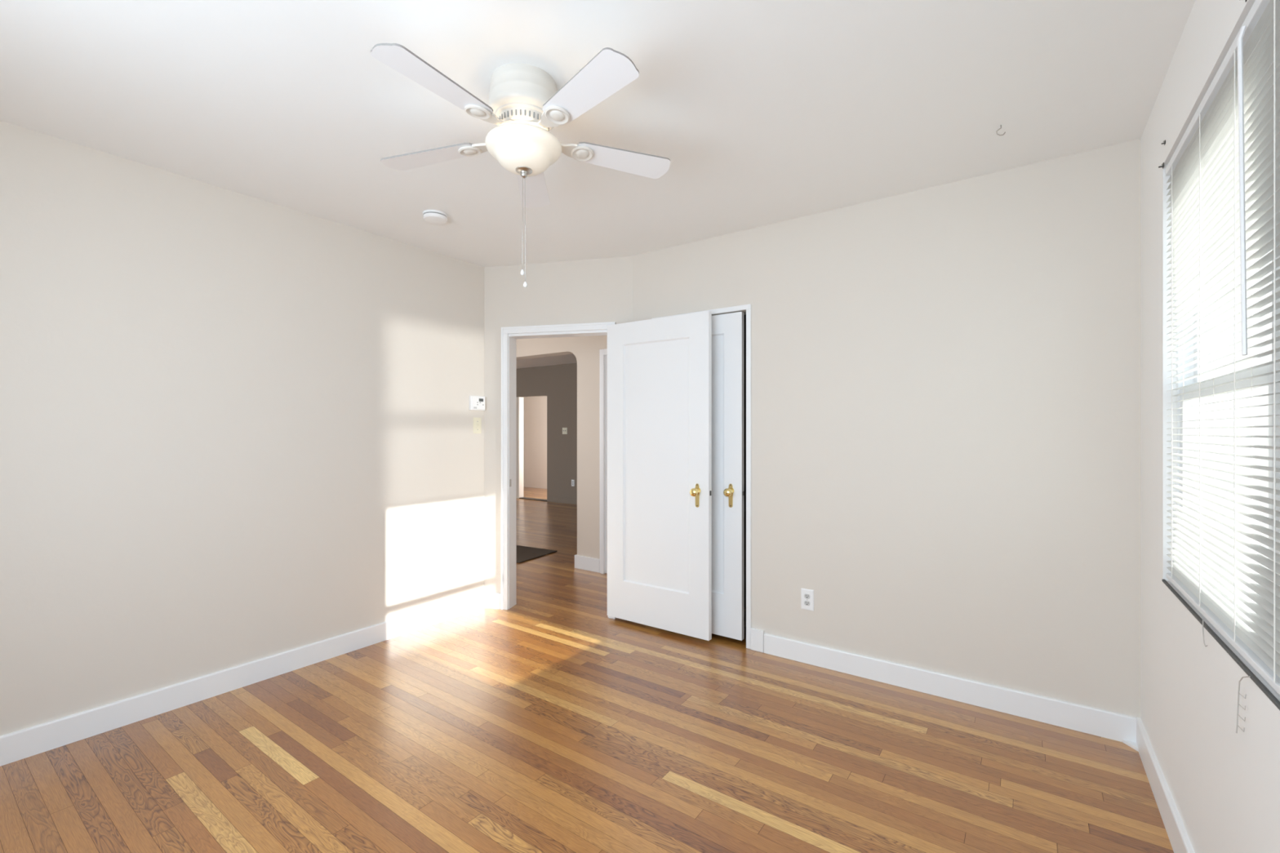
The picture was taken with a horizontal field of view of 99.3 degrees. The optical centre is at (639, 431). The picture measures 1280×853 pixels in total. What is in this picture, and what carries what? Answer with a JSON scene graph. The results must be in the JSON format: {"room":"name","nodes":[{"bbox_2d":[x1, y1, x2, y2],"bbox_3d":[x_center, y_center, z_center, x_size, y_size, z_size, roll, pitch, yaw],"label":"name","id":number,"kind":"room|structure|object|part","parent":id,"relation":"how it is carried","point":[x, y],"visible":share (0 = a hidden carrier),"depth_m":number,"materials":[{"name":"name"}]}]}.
{"room":"empty bedroom","nodes":[
{"label":"empty bedroom","id":0,"kind":"room"},
{"bbox_2d":[0,120,484,736],"bbox_3d":[-2.133,0.045,2.775,0.120,2.530,3.200,0,0,35],"label":"wall","id":1,"kind":"structure","parent":0,"point":[236,428],"depth_m":2.67,"materials":[{"name":"beige paint"}]},
{"bbox_2d":[0,592,484,766],"bbox_3d":[-2.045,1.254,2.781,0.016,0.113,3.072,0,0,35],"label":"baseboard","id":2,"kind":"structure","parent":1,"relation":"attached to","point":[15,746],"depth_m":2.66,"materials":[{"name":"white wood"}]},
{"bbox_2d":[469,395,484,410],"bbox_3d":[-1.188,-0.205,3.974,0.034,0.104,0.124,0,0,35],"label":"thermostat","id":3,"kind":"object","parent":1,"relation":"attached to","point":[476,402],"visible":1,"depth_m":3.95,"materials":[{"name":"white plastic"}]},
{"bbox_2d":[473,417,480,433],"bbox_3d":[-1.190,-0.042,3.988,0.016,0.116,0.070,0,0,35],"label":"light switch","id":4,"kind":"object","parent":1,"relation":"attached to","point":[477,421],"visible":1,"depth_m":3.98,"materials":[{"name":"beige plastic"}]},
{"bbox_2d":[523,397,524,487],"bbox_3d":[-4.141,0.045,10.843,0.100,2.530,5.100,0,0,35],"label":"wall","id":5,"kind":"structure","parent":0,"point":[523,397],"depth_m":12.76,"materials":[{"name":"beige paint"}]},
{"bbox_2d":[524,395,546,488],"bbox_3d":[-1.800,0.045,11.292,3.200,2.530,1.560,0,0,35],"label":"wall","id":6,"kind":"structure","parent":0,"point":[535,407],"depth_m":12.55,"materials":[{"name":"paint"}]},
{"bbox_2d":[516,363,577,501],"bbox_3d":[-0.491,0.045,9.334,7.600,2.530,0.120,0,0,35],"label":"wall","id":7,"kind":"structure","parent":0,"point":[558,383],"depth_m":9.98,"materials":[{"name":"grey paint"}]},
{"bbox_2d":[516,396,546,501],"bbox_3d":[-2.041,0.323,10.425,0.830,1.975,0.132,0,0,35],"label":"door frame","id":8,"kind":"structure","parent":7,"relation":"attached to","point":[519,400],"depth_m":10.59,"materials":[{"name":"paint"}]},
{"bbox_3d":[-2.349,0.323,10.638,0.080,1.975,0.122,0,0,35],"label":"casing","id":9,"kind":"part","parent":8,"relation":"part of","materials":[{"name":"paint"}]},
{"bbox_2d":[547,496,577,504],"bbox_3d":[0.387,1.260,8.628,5.150,0.100,0.015,0,0,35],"label":"baseboard","id":10,"kind":"structure","parent":7,"relation":"attached to","point":[550,499],"depth_m":9.89,"materials":[{"name":"beige paint"}]},
{"bbox_2d":[562,427,567,434],"bbox_3d":[-1.371,-0.005,9.874,0.118,0.118,0.018,0,0,35],"label":"light switch","id":11,"kind":"object","parent":7,"relation":"attached to","point":[564,429],"visible":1,"depth_m":9.87,"materials":[{"name":"beige plastic"}]},
{"bbox_2d":[571,480,574,486],"bbox_3d":[-1.206,0.930,9.762,0.072,0.118,0.009,0,0,35],"label":"wall outlet","id":12,"kind":"object","parent":7,"relation":"attached to","point":[572,481],"visible":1,"depth_m":9.75,"materials":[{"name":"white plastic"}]},
{"bbox_2d":[484,256,633,593],"bbox_3d":[-0.580,0.045,3.971,1.161,2.530,0.120,0,0,13],"label":"wall","id":13,"kind":"structure","parent":0,"point":[591,291],"depth_m":3.97,"materials":[{"name":"beige paint"}]},
{"bbox_2d":[484,591,501,609],"bbox_3d":[-1.082,1.254,4.019,0.133,0.113,0.016,0,0,13],"label":"baseboard","id":14,"kind":"structure","parent":13,"relation":"attached to","point":[492,600],"depth_m":4.01,"materials":[{"name":"white wood"}]},
{"bbox_2d":[501,321,616,618],"bbox_3d":[-0.581,0.274,3.959,0.869,2.073,0.145,0,0,13],"label":"door frame","id":15,"kind":"structure","parent":13,"relation":"attached to","point":[509,335],"depth_m":3.99,"materials":[{"name":"white wood"}]},
{"bbox_2d":[607,311,711,640],"bbox_3d":[0.086,0.273,3.540,0.808,2.015,0.098,0,0,35],"label":"door","id":16,"kind":"structure","parent":13,"relation":"in","point":[660,370],"depth_m":3.54,"materials":[{"name":"white wood"}]},
{"bbox_3d":[0.107,0.215,3.562,0.518,1.610,0.033,0,0,35],"label":"panel","id":17,"kind":"part","parent":16,"relation":"part of","materials":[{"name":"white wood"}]},
{"bbox_3d":[0.337,0.375,3.338,0.052,0.052,0.059,0,0,35],"label":"knob","id":18,"kind":"part","parent":16,"relation":"part of","materials":[{"name":"gold metal"}]},
{"bbox_3d":[0.354,0.398,3.363,0.044,0.147,0.004,0,0,35],"label":"key plate","id":19,"kind":"part","parent":16,"relation":"part of","materials":[{"name":"gold metal"}]},
{"bbox_2d":[516,335,607,573],"bbox_3d":[-0.757,0.045,5.416,3.100,2.530,0.160,0,0,35],"label":"wall","id":20,"kind":"structure","parent":0,"point":[585,349],"depth_m":5.15,"materials":[{"name":"paint"}]},
{"bbox_2d":[574,554,599,573],"bbox_3d":[-0.451,1.248,5.188,0.308,0.125,0.178,0,0,35],"label":"baseboard","id":21,"kind":"structure","parent":20,"relation":"attached to","point":[587,563],"depth_m":5.12,"materials":[{"name":"white wood"}]},
{"bbox_2d":[599,348,607,573],"bbox_3d":[-0.081,0.278,4.821,0.710,2.065,0.028,0,0,35],"label":"door frame","id":22,"kind":"structure","parent":20,"relation":"attached to","point":[602,353],"depth_m":4.99,"materials":[{"name":"white wood"}]},
{"bbox_2d":[0,487,1173,852],"bbox_3d":[-1.283,1.350,6.150,9.992,0.080,9.450,0,0,35],"label":"floor","id":23,"kind":"structure","parent":0,"point":[548,722],"depth_m":2.17,"materials":[{"name":"brown wood"}]},
{"bbox_2d":[516,545,556,563],"bbox_3d":[-1.325,1.304,5.807,0.640,0.012,0.600,0,0,29],"label":"floor mat","id":24,"kind":"object","parent":23,"relation":"on","point":[524,553],"visible":0.49,"depth_m":5.79,"materials":[{"name":"black fabric"}]},
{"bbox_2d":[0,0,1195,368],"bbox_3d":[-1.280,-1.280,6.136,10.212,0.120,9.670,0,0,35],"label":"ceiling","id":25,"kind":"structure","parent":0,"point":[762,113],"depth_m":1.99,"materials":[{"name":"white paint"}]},
{"bbox_2d":[422,209,448,224],"bbox_3d":[-1.152,-1.201,3.060,0.134,0.038,0.134,0,0,35],"label":"smoke detector","id":26,"kind":"object","parent":25,"relation":"attached to","point":[433,216],"visible":1,"depth_m":3.02,"materials":[{"name":"white plastic"}]},
{"bbox_3d":[-1.152,-1.215,3.060,0.134,0.010,0.134,0,0,35],"label":"plate","id":27,"kind":"part","parent":26,"relation":"part of","materials":[{"name":"white plastic"}]},
{"bbox_2d":[370,43,670,287],"bbox_3d":[-0.418,-0.863,1.880,1.078,0.715,1.052,0,0,35],"label":"ceiling fan","id":28,"kind":"object","parent":25,"relation":"hanging from","point":[525,102],"visible":1,"depth_m":1.82,"materials":[{"name":"white metal"}]},
{"bbox_3d":[-0.767,-1.010,1.995,0.386,0.043,0.127,0,0,16],"label":"blade","id":29,"kind":"part","parent":28,"relation":"part of","materials":[{"name":"white wood"}]},
{"bbox_3d":[-0.587,-1.018,1.591,0.127,0.032,0.387,0,0,32],"label":"blade","id":30,"kind":"part","parent":28,"relation":"part of","materials":[{"name":"white wood"}]},
{"bbox_3d":[-0.414,-0.732,1.918,0.003,0.333,0.004,0,0,-29],"label":"pull chain","id":31,"kind":"part","parent":28,"relation":"part of","materials":[{"name":"silver metal"}]},
{"bbox_3d":[-0.408,-0.969,1.914,0.263,0.102,0.263,0,0,35],"label":"lamp shade","id":32,"kind":"part","parent":28,"relation":"part of","materials":[{"name":"white glass"}]},
{"bbox_3d":[-0.403,-0.709,1.910,0.003,0.378,0.004,0,0,-25],"label":"pull chain","id":33,"kind":"part","parent":28,"relation":"part of","materials":[{"name":"silver metal"}]},
{"bbox_3d":[-0.457,-1.021,2.279,0.127,0.029,0.387,0,0,-4],"label":"blade","id":34,"kind":"part","parent":28,"relation":"part of","materials":[{"name":"white"}]},
{"bbox_3d":[-0.167,-1.027,1.635,0.127,0.025,0.387,0,0,-44],"label":"blade","id":35,"kind":"part","parent":28,"relation":"part of","materials":[{"name":"white wood"}]},
{"bbox_3d":[-0.071,-1.024,2.064,0.387,0.025,0.127,0,0,-21],"label":"blade","id":36,"kind":"part","parent":28,"relation":"part of","materials":[{"name":"white wood"}]},
{"bbox_2d":[995,124,1005,135],"bbox_3d":[1.438,-1.199,2.167,0.037,0.043,0.004,0,0,0],"label":"ceiling hook","id":37,"kind":"object","parent":25,"relation":"attached to","point":[1000,125],"visible":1,"depth_m":2.17,"materials":[{"name":"silver metal"}]},
{"bbox_2d":[744,314,746,607],"bbox_3d":[0.641,0.045,3.854,0.958,2.530,0.670,0,0,35],"label":"wall","id":38,"kind":"structure","parent":0,"point":[744,314],"depth_m":4.04,"materials":[{"name":"white paint"}]},
{"bbox_2d":[633,138,1140,717],"bbox_3d":[1.105,0.045,3.042,2.740,2.530,0.120,0,0,35],"label":"wall","id":39,"kind":"structure","parent":0,"point":[945,379],"depth_m":2.67,"materials":[{"name":"beige paint"}]},
{"bbox_2d":[651,303,751,648],"bbox_3d":[0.384,0.273,3.490,0.718,2.075,0.042,0,0,35],"label":"door frame","id":40,"kind":"structure","parent":39,"relation":"attached to","point":[746,307],"depth_m":3.27,"materials":[{"name":"white wood"}]},
{"bbox_2d":[711,311,744,640],"bbox_3d":[0.363,0.274,3.479,0.630,2.006,0.097,0,0,35],"label":"door","id":41,"kind":"structure","parent":39,"relation":"in","point":[727,329],"depth_m":3.37,"materials":[{"name":"white wood"}]},
{"bbox_3d":[0.380,0.203,3.506,0.374,1.626,0.033,0,0,35],"label":"panel","id":42,"kind":"part","parent":41,"relation":"part of","materials":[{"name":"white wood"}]},
{"bbox_3d":[0.542,0.375,3.330,0.052,0.052,0.059,0,0,35],"label":"knob","id":43,"kind":"part","parent":41,"relation":"part of","materials":[{"name":"gold metal"}]},
{"bbox_3d":[0.559,0.398,3.354,0.044,0.147,0.004,0,0,35],"label":"key plate","id":44,"kind":"part","parent":41,"relation":"part of","materials":[{"name":"gold metal"}]},
{"bbox_2d":[751,627,764,652],"bbox_3d":[0.701,1.246,3.244,0.080,0.128,0.017,0,0,35],"label":"trim","id":45,"kind":"structure","parent":39,"relation":"attached to","point":[757,635],"depth_m":3.24,"materials":[{"name":"white wood"}]},
{"bbox_2d":[800,588,813,611],"bbox_3d":[0.946,0.953,3.075,0.072,0.118,0.009,0,0,35],"label":"wall outlet","id":46,"kind":"object","parent":39,"relation":"attached to","point":[806,595],"visible":1,"depth_m":3.07,"materials":[{"name":"white plastic"}]},
{"bbox_2d":[804,600,809,605],"bbox_3d":[0.944,0.973,3.073,0.033,0.025,0.002,0,0,35],"label":"socket","id":47,"kind":"object","parent":46,"relation":"attached to","point":[806,602],"depth_m":3.07,"materials":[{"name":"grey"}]},
{"bbox_2d":[804,594,809,599],"bbox_3d":[0.944,0.933,3.073,0.033,0.025,0.002,0,0,35],"label":"socket","id":48,"kind":"object","parent":46,"relation":"attached to","point":[806,596],"depth_m":3.07,"materials":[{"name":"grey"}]},
{"bbox_2d":[764,633,1136,742],"bbox_3d":[1.404,1.254,2.746,1.638,0.113,0.016,0,0,35],"label":"baseboard","id":49,"kind":"structure","parent":39,"relation":"attached to","point":[1117,726],"depth_m":2.62,"materials":[{"name":"white wood"}]},
{"bbox_2d":[1140,0,1279,852],"bbox_3d":[1.105,0.045,0.743,0.160,2.530,3.630,0,0,35],"label":"wall","id":50,"kind":"structure","parent":0,"point":[1224,784],"depth_m":1.67,"materials":[{"name":"paint"}]},
{"bbox_2d":[1122,739,1138,751],"bbox_3d":[2.034,1.304,2.256,0.044,0.012,0.054,0,0,35],"label":"trim","id":51,"kind":"structure","parent":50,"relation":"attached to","point":[1132,744],"depth_m":2.26,"materials":[{"name":"white wood"}]},
{"bbox_2d":[1136,717,1195,852],"bbox_3d":[1.068,1.254,0.842,0.016,0.113,3.510,0,0,35],"label":"baseboard","id":52,"kind":"structure","parent":50,"relation":"attached to","point":[1180,841],"depth_m":1.84,"materials":[{"name":"white wood"}]},
{"bbox_2d":[1161,244,1279,710],"bbox_3d":[1.573,-0.203,1.404,0.163,1.455,1.110,0,0,35],"label":"window","id":53,"kind":"structure","parent":50,"relation":"in","point":[1268,368],"depth_m":1.81,"materials":[{"name":"white glass"}]},
{"bbox_3d":[1.647,-0.465,1.486,0.032,0.710,0.880,0,0,35],"label":"sash","id":54,"kind":"part","parent":53,"relation":"part of","materials":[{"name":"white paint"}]},
{"bbox_2d":[1165,0,1279,733],"bbox_3d":[1.511,-0.121,1.443,0.054,1.582,1.087,0,0,35],"label":"mini blind","id":55,"kind":"object","parent":53,"relation":"attached to","point":[1224,171],"visible":1,"depth_m":1.31,"materials":[{"name":"white paint"}]},
{"bbox_3d":[1.778,-0.198,1.798,0.029,1.375,0.004,0,0,35],"label":"ladder cord","id":56,"kind":"part","parent":55,"relation":"part of","materials":[{"name":"white fabric"}]},
{"bbox_3d":[1.471,0.528,1.415,0.004,0.066,0.032,0,0,35],"label":"cord","id":57,"kind":"part","parent":55,"relation":"part of","materials":[{"name":"white fabric"}]},
{"bbox_3d":[1.572,-0.198,1.508,0.029,1.375,0.004,0,0,35],"label":"ladder cord","id":58,"kind":"part","parent":55,"relation":"part of","materials":[{"name":"white fabric"}]},
{"bbox_3d":[1.522,0.499,1.438,0.026,0.018,1.083,0,0,35],"label":"rail","id":59,"kind":"part","parent":55,"relation":"part of","materials":[{"name":"white paint"}]},
{"bbox_3d":[1.393,-0.198,1.256,0.029,1.375,0.004,0,0,35],"label":"ladder cord","id":60,"kind":"part","parent":55,"relation":"part of","materials":[{"name":"white fabric"}]},
{"bbox_3d":[1.250,-0.198,1.053,0.029,1.375,0.004,0,0,35],"label":"ladder cord","id":61,"kind":"part","parent":55,"relation":"part of","materials":[{"name":"white fabric"}]},
{"bbox_3d":[1.619,0.170,1.506,0.032,0.640,0.880,0,0,35],"label":"sash","id":62,"kind":"part","parent":53,"relation":"part of","materials":[{"name":"white paint"}]},
{"bbox_3d":[1.588,-0.205,1.393,0.124,1.450,1.110,0,0,35],"label":"frame","id":63,"kind":"part","parent":53,"relation":"part of","materials":[{"name":"white paint"}]},
{"label":"outside","id":64,"kind":"structure","parent":0,"visible":0},
{"bbox_3d":[10.563,1.760,2.317,13.448,0.100,28.000,0,0,35],"label":"ground","id":65,"kind":"structure","parent":64,"visible":0},
{"bbox_2d":[1229,249,1271,574],"bbox_3d":[8.452,-1.090,5.125,5.140,5.600,3.860,0,0,35],"label":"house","id":66,"kind":"structure","parent":65,"relation":"on","point":[1257,411],"depth_m":4.91,"materials":[{"name":"white"}]}
]}

